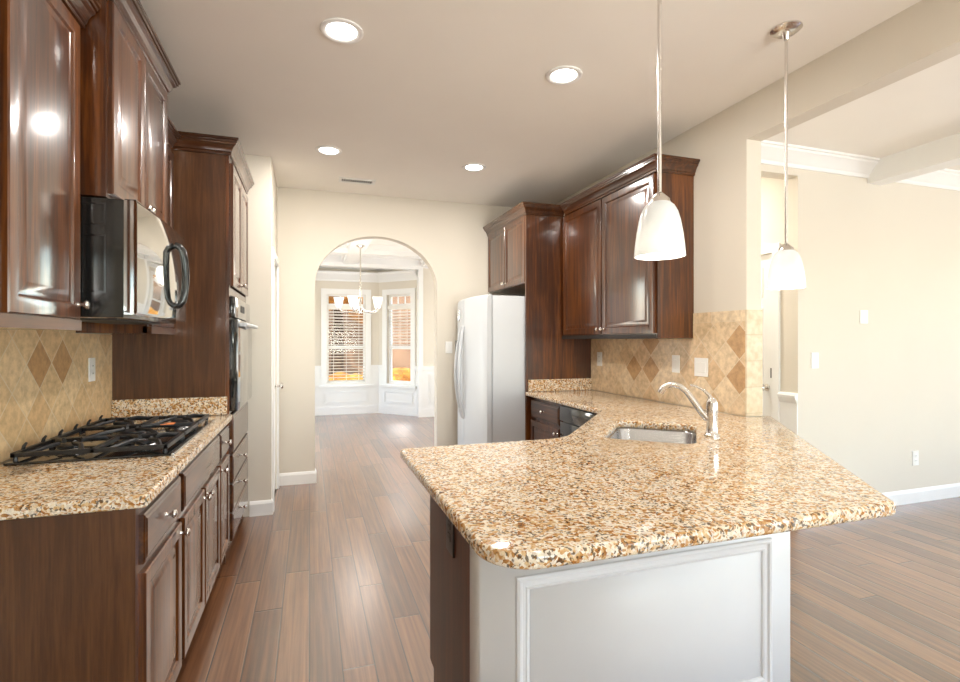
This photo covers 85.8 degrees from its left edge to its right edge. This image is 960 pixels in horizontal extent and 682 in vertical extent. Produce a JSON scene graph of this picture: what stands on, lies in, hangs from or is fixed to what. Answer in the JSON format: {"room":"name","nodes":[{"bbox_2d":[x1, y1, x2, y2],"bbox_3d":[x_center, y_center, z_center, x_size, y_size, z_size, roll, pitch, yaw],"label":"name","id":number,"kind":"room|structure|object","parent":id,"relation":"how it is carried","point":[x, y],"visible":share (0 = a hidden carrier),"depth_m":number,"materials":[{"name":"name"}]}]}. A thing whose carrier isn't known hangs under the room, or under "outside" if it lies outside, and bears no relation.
{"room":"kitchen","nodes":[
{"label":"kitchen","id":0,"kind":"room"},
{"bbox_2d":[0,333,93,463],"bbox_3d":[-1.238,-0.037,0.096,0.120,2.803,7.760,0,0,-18],"label":"wall","id":1,"kind":"structure","parent":0,"point":[76,333],"depth_m":2.54,"materials":[{"name":"paint"}]},
{"bbox_2d":[0,0,100,330],"bbox_3d":[-1.383,-0.620,1.325,0.370,1.172,1.004,0,0,-18],"label":"upper cabinet","id":2,"kind":"object","parent":1,"relation":"attached to","point":[40,39],"visible":1,"depth_m":1.52,"materials":[{"name":"brown wood"}]},
{"bbox_2d":[0,330,111,462],"bbox_3d":[-1.727,0.185,1.785,0.010,0.530,2.474,0,0,-18],"label":"tile backsplash","id":3,"kind":"structure","parent":1,"relation":"attached to","point":[45,388],"depth_m":2.24,"materials":[{"name":"tile"}]},
{"bbox_2d":[88,358,94,381],"bbox_3d":[-2.012,0.152,2.679,0.008,0.122,0.078,0,0,-18],"label":"outlet","id":4,"kind":"object","parent":3,"relation":"attached to","point":[91,361],"visible":1,"depth_m":2.67,"materials":[{"name":"white plastic"}]},
{"bbox_2d":[76,116,180,334],"bbox_3d":[-1.867,-0.614,2.788,0.370,1.159,0.483,0,0,-18],"label":"upper cabinet","id":5,"kind":"object","parent":1,"relation":"attached to","point":[173,134],"visible":0.17,"depth_m":2.78,"materials":[{"name":"brown wood"}]},
{"bbox_2d":[80,0,180,223],"bbox_3d":[-1.631,-0.933,2.194,0.444,0.824,0.910,0,0,-18],"label":"upper cabinet","id":6,"kind":"object","parent":1,"relation":"attached to","point":[127,76],"visible":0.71,"depth_m":2.01,"materials":[{"name":"brown wood"}]},
{"bbox_2d":[80,196,189,324],"bbox_3d":[-1.573,-0.298,2.213,0.533,0.442,0.787,0,0,-18],"label":"microwave","id":7,"kind":"object","parent":6,"relation":"attached to","point":[134,266],"visible":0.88,"depth_m":1.90,"materials":[{"name":"black metal"}]},
{"bbox_2d":[243,154,271,516],"bbox_3d":[-2.085,-0.037,3.935,0.920,2.803,0.060,0,0,-18],"label":"wall","id":8,"kind":"structure","parent":0,"point":[259,298],"depth_m":4.03,"materials":[{"name":"paint"}]},
{"bbox_2d":[249,498,272,516],"bbox_3d":[-1.710,1.306,4.041,0.169,0.115,0.054,0,0,-18],"label":"baseboard","id":9,"kind":"structure","parent":8,"relation":"attached to","point":[262,507],"depth_m":4.01,"materials":[{"name":"white paint"}]},
{"bbox_2d":[272,163,276,492],"bbox_3d":[-1.826,-0.037,4.460,0.100,2.803,0.775,0,0,-18],"label":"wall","id":10,"kind":"structure","parent":0,"point":[274,184],"depth_m":4.73,"materials":[{"name":"paint"}]},
{"bbox_2d":[272,247,282,511],"bbox_3d":[-1.764,0.313,4.446,0.110,2.102,0.734,0,0,-18],"label":"door","id":11,"kind":"structure","parent":10,"relation":"in","point":[275,260],"depth_m":4.16,"materials":[{"name":"white paint"}]},
{"bbox_2d":[315,268,378,383],"bbox_3d":[-2.492,0.024,9.614,1.300,2.680,0.140,0,0,-18],"label":"wall","id":12,"kind":"structure","parent":0,"point":[374,287],"depth_m":9.59,"materials":[{"name":"paint"}]},
{"bbox_2d":[319,288,373,390],"bbox_3d":[-2.477,-0.011,9.566,0.974,1.870,0.180,0,0,-18],"label":"window","id":13,"kind":"structure","parent":12,"relation":"in","point":[326,385],"depth_m":9.53,"materials":[{"name":"white paint"}]},
{"bbox_2d":[327,305,364,382],"bbox_3d":[-2.480,0.075,9.575,0.674,1.433,0.056,0,0,-18],"label":"window blind","id":14,"kind":"object","parent":13,"relation":"attached to","point":[333,307],"visible":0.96,"depth_m":9.55,"materials":[{"name":"white plastic"}]},
{"bbox_2d":[315,270,377,282],"bbox_3d":[-2.449,-1.171,9.485,1.180,0.169,0.130,0,0,-18],"label":"trim","id":15,"kind":"structure","parent":12,"relation":"attached to","point":[321,275],"depth_m":9.48,"materials":[{"name":"white paint"}]},
{"bbox_2d":[315,365,378,415],"bbox_3d":[-2.465,0.914,9.533,1.180,0.900,0.030,0,0,-18],"label":"trim","id":16,"kind":"structure","parent":12,"relation":"attached to","point":[344,401],"depth_m":9.54,"materials":[{"name":"white paint"}]},
{"bbox_2d":[319,266,389,269],"bbox_3d":[-2.396,-1.346,9.324,2.820,0.060,0.870,0,0,-18],"label":"ceiling","id":17,"kind":"structure","parent":0,"point":[320,266],"depth_m":9.46,"materials":[{"name":"white paint"}]},
{"bbox_2d":[333,244,382,313],"bbox_3d":[-1.651,-0.827,7.049,0.673,0.942,0.676,0,0,-18],"label":"chandelier","id":18,"kind":"object","parent":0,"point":[355,303],"visible":1,"depth_m":6.96,"materials":[{"name":"silver metal"}]},
{"bbox_2d":[320,265,433,365],"bbox_3d":[-1.358,-0.037,9.146,4.280,2.803,0.120,0,0,-18],"label":"wall","id":19,"kind":"structure","parent":0,"point":[428,283],"depth_m":9.22,"materials":[{"name":"paint"}]},
{"bbox_2d":[321,262,422,416],"bbox_3d":[-2.218,0.024,8.786,2.540,2.680,0.021,0,0,-18],"label":"trim","id":20,"kind":"structure","parent":19,"relation":"attached to","point":[322,263],"depth_m":9.16,"materials":[{"name":"white paint"}]},
{"bbox_2d":[323,254,428,268],"bbox_3d":[-1.942,-1.361,8.826,5.350,0.156,0.120,0,0,-18],"label":"trim","id":21,"kind":"structure","parent":19,"relation":"attached to","point":[330,258],"depth_m":8.89,"materials":[{"name":"white paint"}]},
{"bbox_2d":[423,366,433,416],"bbox_3d":[-0.213,0.914,9.442,1.680,0.900,0.035,0,0,-18],"label":"trim","id":22,"kind":"structure","parent":19,"relation":"attached to","point":[428,371],"depth_m":9.21,"materials":[{"name":"white paint"}]},
{"bbox_2d":[330,239,427,266],"bbox_3d":[-1.375,-1.367,7.110,5.350,0.143,3.735,0,0,-18],"label":"ceiling","id":23,"kind":"structure","parent":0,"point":[350,253],"depth_m":7.81,"materials":[{"name":"white paint"}]},
{"bbox_2d":[379,269,416,384],"bbox_3d":[-1.476,0.024,9.573,1.033,2.680,0.140,0,0,29],"label":"wall","id":24,"kind":"structure","parent":0,"point":[412,283],"depth_m":9.65,"materials":[{"name":"paint"}]},
{"bbox_2d":[376,270,416,282],"bbox_3d":[-1.542,-1.171,9.454,0.913,0.169,0.130,0,0,29],"label":"trim","id":25,"kind":"structure","parent":24,"relation":"attached to","point":[405,275],"depth_m":9.43,"materials":[{"name":"white paint"}]},
{"bbox_2d":[378,365,416,415],"bbox_3d":[-1.517,0.914,9.498,0.913,0.900,0.030,0,0,29],"label":"trim","id":26,"kind":"structure","parent":24,"relation":"attached to","point":[390,401],"depth_m":9.50,"materials":[{"name":"white paint"}]},
{"bbox_2d":[379,288,416,391],"bbox_3d":[-1.483,-0.011,9.519,0.833,1.870,0.180,0,0,29],"label":"window","id":27,"kind":"structure","parent":24,"relation":"in","point":[400,385],"depth_m":9.54,"materials":[{"name":"white paint"}]},
{"bbox_2d":[388,305,409,346],"bbox_3d":[-1.478,-0.264,9.528,0.533,0.755,0.056,0,0,29],"label":"window blind","id":28,"kind":"object","parent":27,"relation":"attached to","point":[399,307],"visible":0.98,"depth_m":9.52,"materials":[{"name":"white plastic"}]},
{"bbox_2d":[417,269,419,416],"bbox_3d":[-1.102,0.054,9.225,0.024,2.620,0.150,0,0,-18],"label":"trim","id":29,"kind":"structure","parent":24,"relation":"attached to","point":[418,270],"depth_m":9.15,"materials":[{"name":"white paint"}]},
{"bbox_2d":[277,187,524,472],"bbox_3d":[-0.794,-0.037,5.272,6.200,2.803,0.120,0,0,-18],"label":"wall","id":30,"kind":"structure","parent":0,"point":[451,239],"depth_m":5.06,"materials":[{"name":"paint"}]},
{"bbox_2d":[279,468,315,485],"bbox_3d":[-1.751,1.306,4.948,0.349,0.115,0.134,0,0,-18],"label":"baseboard","id":31,"kind":"structure","parent":30,"relation":"attached to","point":[305,477],"depth_m":4.89,"materials":[{"name":"white paint"}]},
{"bbox_2d":[445,342,451,352],"bbox_3d":[-0.323,0.074,5.360,0.075,0.122,0.008,0,0,-18],"label":"light switch","id":32,"kind":"object","parent":30,"relation":"attached to","point":[448,345],"visible":1,"depth_m":5.35,"materials":[{"name":"white plastic"}]},
{"bbox_2d":[140,0,959,245],"bbox_3d":[1.527,-1.489,3.506,9.500,0.100,12.700,0,0,-18],"label":"ceiling","id":33,"kind":"structure","parent":0,"point":[430,89],"depth_m":2.90,"materials":[{"name":"paint"}]},
{"bbox_2d":[315,145,341,155],"bbox_3d":[-1.144,-1.434,3.908,0.196,0.010,0.196,0,0,-18],"label":"recessed light","id":34,"kind":"object","parent":33,"relation":"in","point":[325,149],"visible":1,"depth_m":3.89,"materials":[{"name":"white paint"}]},
{"bbox_2d":[320,18,362,43],"bbox_3d":[-0.642,-1.434,2.400,0.196,0.010,0.196,0,0,-18],"label":"recessed light","id":35,"kind":"object","parent":33,"relation":"in","point":[338,30],"visible":1,"depth_m":2.39,"materials":[{"name":"white paint"}]},
{"bbox_2d":[339,177,375,184],"bbox_3d":[-1.106,-1.435,4.653,0.320,0.008,0.130,0,0,-18],"label":"ceiling vent","id":36,"kind":"object","parent":33,"relation":"in","point":[341,179],"visible":1,"depth_m":4.65,"materials":[{"name":"white plastic"}]},
{"bbox_2d":[462,163,485,171],"bbox_3d":[-0.049,-1.434,4.287,0.196,0.010,0.196,0,0,-18],"label":"recessed light","id":37,"kind":"object","parent":33,"relation":"in","point":[472,167],"visible":1,"depth_m":4.27,"materials":[{"name":"white paint"}]},
{"bbox_2d":[546,65,581,84],"bbox_3d":[0.456,-1.434,2.800,0.196,0.010,0.196,0,0,-18],"label":"recessed light","id":38,"kind":"object","parent":33,"relation":"in","point":[560,75],"visible":1,"depth_m":2.79,"materials":[{"name":"white paint"}]},
{"bbox_2d":[634,0,685,259],"bbox_3d":[0.575,-0.853,1.654,0.158,1.170,0.158,0,0,-18],"label":"pendant lamp","id":39,"kind":"object","parent":33,"relation":"hanging from","point":[660,234],"visible":1,"depth_m":1.62,"materials":[{"name":"white glass"}]},
{"bbox_2d":[767,20,805,289],"bbox_3d":[1.413,-0.840,2.384,0.158,1.198,0.158,0,0,-18],"label":"pendant lamp","id":40,"kind":"object","parent":33,"relation":"hanging from","point":[786,270],"visible":1,"depth_m":2.36,"materials":[{"name":"white glass"}]},
{"bbox_2d":[176,413,959,681],"bbox_3d":[1.355,1.424,4.028,9.500,0.120,13.800,0,0,-18],"label":"floor","id":41,"kind":"structure","parent":0,"point":[332,585],"depth_m":2.84,"materials":[{"name":"brown wood"}]},
{"bbox_2d":[0,475,190,681],"bbox_3d":[-1.342,0.927,1.657,0.656,0.874,0.510,0,0,-18],"label":"base cabinet","id":42,"kind":"object","parent":41,"relation":"on","point":[94,596],"visible":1,"depth_m":1.47,"materials":[{"name":"brown wood"}]},
{"bbox_2d":[111,131,253,563],"bbox_3d":[-1.926,0.070,3.457,0.676,2.587,0.942,0,0,-18],"label":"tall cabinet","id":43,"kind":"object","parent":41,"relation":"on","point":[213,179],"visible":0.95,"depth_m":3.11,"materials":[{"name":"brown wood"}]},
{"bbox_2d":[230,296,257,412],"bbox_3d":[-1.870,0.089,3.507,0.622,0.730,0.822,0,0,-18],"label":"wall oven","id":44,"kind":"object","parent":43,"relation":"in","point":[240,329],"visible":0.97,"depth_m":3.32,"materials":[{"name":"silver metal"}]},
{"bbox_2d":[178,435,219,659],"bbox_3d":[-1.559,0.927,2.313,0.656,0.874,0.869,0,0,-18],"label":"base cabinet","id":45,"kind":"object","parent":41,"relation":"on","point":[200,479],"visible":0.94,"depth_m":2.26,"materials":[{"name":"brown wood"}]},
{"bbox_2d":[0,396,231,520],"bbox_3d":[-1.538,0.415,2.231,0.625,0.146,1.747,0,0,-18],"label":"countertop","id":46,"kind":"structure","parent":45,"relation":"on","point":[77,487],"depth_m":1.71,"materials":[{"name":"beige stone"}]},
{"bbox_2d":[3,413,214,465],"bbox_3d":[-1.592,0.415,2.362,0.539,0.069,0.921,0,0,-18],"label":"cooktop","id":47,"kind":"object","parent":46,"relation":"in","point":[100,439],"visible":1,"depth_m":2.14,"materials":[{"name":"black metal"}]},
{"bbox_2d":[217,425,231,565],"bbox_3d":[-1.751,0.927,2.893,0.656,0.874,0.351,0,0,-18],"label":"base cabinet","id":48,"kind":"object","parent":41,"relation":"on","point":[224,462],"visible":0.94,"depth_m":2.96,"materials":[{"name":"brown wood"}]},
{"bbox_2d":[430,495,469,681],"bbox_3d":[0.207,0.927,1.932,0.695,0.874,0.587,0,0,-18],"label":"base cabinet","id":49,"kind":"object","parent":41,"relation":"on","point":[449,576],"visible":0.02,"depth_m":1.78,"materials":[{"name":"brown wood"}]},
{"bbox_2d":[446,516,453,557],"bbox_3d":[-0.103,0.644,1.746,0.008,0.150,0.090,0,0,-18],"label":"outlet","id":50,"kind":"object","parent":49,"relation":"attached to","point":[449,525],"visible":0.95,"depth_m":1.73,"materials":[{"name":"black plastic"}]},
{"bbox_2d":[454,294,524,444],"bbox_3d":[0.292,0.481,5.016,1.058,1.765,0.918,0,0,-18],"label":"refrigerator","id":51,"kind":"object","parent":41,"relation":"on","point":[489,364],"visible":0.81,"depth_m":4.54,"materials":[{"name":"silver metal"}]},
{"bbox_2d":[483,201,590,439],"bbox_3d":[0.537,0.083,5.076,0.709,2.562,1.079,0,0,-18],"label":"tall cabinet","id":52,"kind":"object","parent":41,"relation":"on","point":[525,243],"visible":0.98,"depth_m":4.61,"materials":[{"name":"brown wood"}]},
{"bbox_2d":[530,397,562,439],"bbox_3d":[0.799,0.927,4.348,0.651,0.874,0.586,0,0,-18],"label":"base cabinet","id":53,"kind":"object","parent":41,"relation":"on","point":[545,420],"visible":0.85,"depth_m":4.24,"materials":[{"name":"brown wood"}]},
{"bbox_2d":[560,405,596,436],"bbox_3d":[0.999,0.928,3.787,0.622,0.872,0.595,0,0,-18],"label":"dishwasher","id":54,"kind":"object","parent":41,"relation":"on","point":[571,418],"visible":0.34,"depth_m":3.80,"materials":[{"name":"black metal"}]},
{"bbox_2d":[470,531,789,681],"bbox_3d":[0.910,0.926,2.041,2.166,0.875,0.610,0,0,-44],"label":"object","id":55,"kind":"structure","parent":41,"relation":"on","point":[718,611],"depth_m":1.61,"materials":[{"name":"white paint"}]},
{"bbox_2d":[400,378,895,569],"bbox_3d":[0.775,0.417,2.838,1.703,0.142,3.751,0,0,17],"label":"countertop","id":56,"kind":"structure","parent":55,"relation":"on","point":[584,495],"depth_m":1.59,"materials":[{"name":"beige stone"}]},
{"bbox_2d":[608,427,695,443],"bbox_3d":[0.857,0.580,2.569,0.460,0.180,0.610,0,0,23],"label":"sink","id":57,"kind":"object","parent":56,"relation":"in","point":[640,434],"visible":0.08,"depth_m":2.82,"materials":[{"name":"silver metal"}]},
{"bbox_2d":[658,381,719,436],"bbox_3d":[0.992,0.324,2.462,0.276,0.251,0.067,0,0,19],"label":"faucet","id":58,"kind":"object","parent":56,"relation":"on","point":[710,416],"visible":1,"depth_m":2.43,"materials":[{"name":"silver metal"}]},
{"bbox_2d":[556,0,959,416],"bbox_3d":[2.107,-0.037,1.641,0.110,2.803,8.595,0,0,-18],"label":"wall","id":59,"kind":"structure","parent":0,"point":[727,178],"depth_m":3.07,"materials":[{"name":"paint"}]},
{"bbox_2d":[560,153,699,338],"bbox_3d":[1.071,-0.606,4.019,0.358,1.188,1.380,0,0,-18],"label":"upper cabinet","id":60,"kind":"object","parent":59,"relation":"attached to","point":[608,293],"visible":0.97,"depth_m":3.69,"materials":[{"name":"brown wood"}]},
{"bbox_2d":[591,310,762,415],"bbox_3d":[1.352,0.134,3.906,0.121,0.630,1.772,0,0,-18],"label":"tile backsplash","id":61,"kind":"structure","parent":59,"relation":"attached to","point":[731,341],"depth_m":3.41,"materials":[{"name":"tile"}]},
{"bbox_2d":[597,352,601,365],"bbox_3d":[1.060,0.166,4.584,0.008,0.122,0.078,0,0,-18],"label":"outlet","id":62,"kind":"object","parent":61,"relation":"attached to","point":[599,354],"visible":1,"depth_m":4.58,"materials":[{"name":"white plastic"}]},
{"bbox_2d":[672,355,679,372],"bbox_3d":[1.375,0.166,3.630,0.008,0.122,0.078,0,0,-18],"label":"light switch","id":63,"kind":"object","parent":61,"relation":"attached to","point":[675,358],"visible":1,"depth_m":3.62,"materials":[{"name":"white plastic"}]},
{"bbox_2d":[694,358,707,376],"bbox_3d":[1.452,0.177,3.395,0.008,0.122,0.122,0,0,-18],"label":"light switch","id":64,"kind":"object","parent":61,"relation":"attached to","point":[700,364],"visible":1,"depth_m":3.39,"materials":[{"name":"white plastic"}]},
{"bbox_2d":[761,177,784,391],"bbox_3d":[2.109,-0.037,5.060,0.100,2.803,2.105,0,0,-18],"label":"wall","id":65,"kind":"structure","parent":0,"point":[772,190],"depth_m":4.12,"materials":[{"name":"paint"}]},
{"bbox_2d":[761,243,779,421],"bbox_3d":[2.230,0.296,4.518,0.110,2.135,0.910,0,0,-18],"label":"door","id":66,"kind":"structure","parent":65,"relation":"in","point":[770,299],"depth_m":4.19,"materials":[{"name":"white paint"}]},
{"bbox_2d":[777,391,797,434],"bbox_3d":[2.386,0.824,4.008,0.034,0.840,0.154,0,0,-18],"label":"trim","id":67,"kind":"structure","parent":65,"relation":"attached to","point":[788,401],"depth_m":4.00,"materials":[{"name":"white paint"}]},
{"bbox_2d":[761,164,959,492],"bbox_3d":[3.734,-0.037,4.430,4.730,2.803,0.110,0,0,-18],"label":"wall","id":68,"kind":"structure","parent":0,"point":[884,389],"depth_m":4.21,"materials":[{"name":"paint"}]},
{"bbox_2d":[811,353,818,367],"bbox_3d":[2.589,0.156,3.989,0.075,0.122,0.008,0,0,-18],"label":"light switch","id":69,"kind":"object","parent":68,"relation":"attached to","point":[814,356],"visible":1,"depth_m":3.98,"materials":[{"name":"white plastic"}]},
{"bbox_2d":[761,140,959,190],"bbox_3d":[3.719,-1.374,4.315,4.630,0.130,0.100,0,0,-18],"label":"trim","id":70,"kind":"structure","parent":68,"relation":"attached to","point":[772,153],"depth_m":3.99,"materials":[{"name":"white paint"}]},
{"bbox_2d":[860,310,867,322],"bbox_3d":[3.091,-0.189,4.155,0.085,0.105,0.008,0,0,-18],"label":"thermostat","id":71,"kind":"object","parent":68,"relation":"attached to","point":[863,313],"visible":1,"depth_m":4.15,"materials":[{"name":"white plastic"}]},
{"bbox_2d":[912,451,918,465],"bbox_3d":[3.667,0.992,4.345,0.075,0.122,0.008,0,0,-18],"label":"outlet","id":72,"kind":"object","parent":68,"relation":"attached to","point":[915,454],"visible":1,"depth_m":4.34,"materials":[{"name":"white plastic"}]},
{"bbox_2d":[882,483,959,505],"bbox_3d":[4.166,1.306,4.508,3.660,0.115,0.014,0,0,-18],"label":"baseboard","id":73,"kind":"structure","parent":68,"relation":"attached to","point":[902,497],"depth_m":4.37,"materials":[{"name":"white paint"}]},
{"bbox_2d":[867,133,959,184],"bbox_3d":[4.211,-1.353,1.169,0.170,0.173,6.379,0,0,-18],"label":"ceiling beam","id":74,"kind":"structure","parent":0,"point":[943,153],"depth_m":3.84,"materials":[{"name":"white paint"}]},
{"label":"outside","id":75,"kind":"structure","parent":0,"visible":0},
{"bbox_3d":[-5.991,1.789,24.508,32.000,0.150,29.700,0,0,-18],"label":"ground","id":76,"kind":"structure","parent":75,"visible":0},
{"bbox_2d":[329,296,362,373],"bbox_3d":[-4.777,-1.473,17.963,3.234,6.484,4.071,0,0,-18],"label":"tree","id":77,"kind":"object","parent":76,"relation":"on","point":[331,299],"visible":0.02,"depth_m":17.70,"materials":[{"name":"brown plant"}]},
{"bbox_2d":[329,296,409,373],"bbox_3d":[-6.258,-2.461,25.315,17.000,8.350,9.000,0,0,-18],"label":"neighbouring house","id":78,"kind":"structure","parent":76,"relation":"on","point":[400,357],"depth_m":21.55,"materials":[{"name":"brown"}]},
{"bbox_2d":[329,367,409,380],"bbox_3d":[-3.149,1.179,13.888,9.721,1.035,1.526,0,0,-18],"label":"hedge","id":79,"kind":"object","parent":76,"relation":"on","point":[401,373],"visible":0.02,"depth_m":13.79,"materials":[{"name":"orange plant"}]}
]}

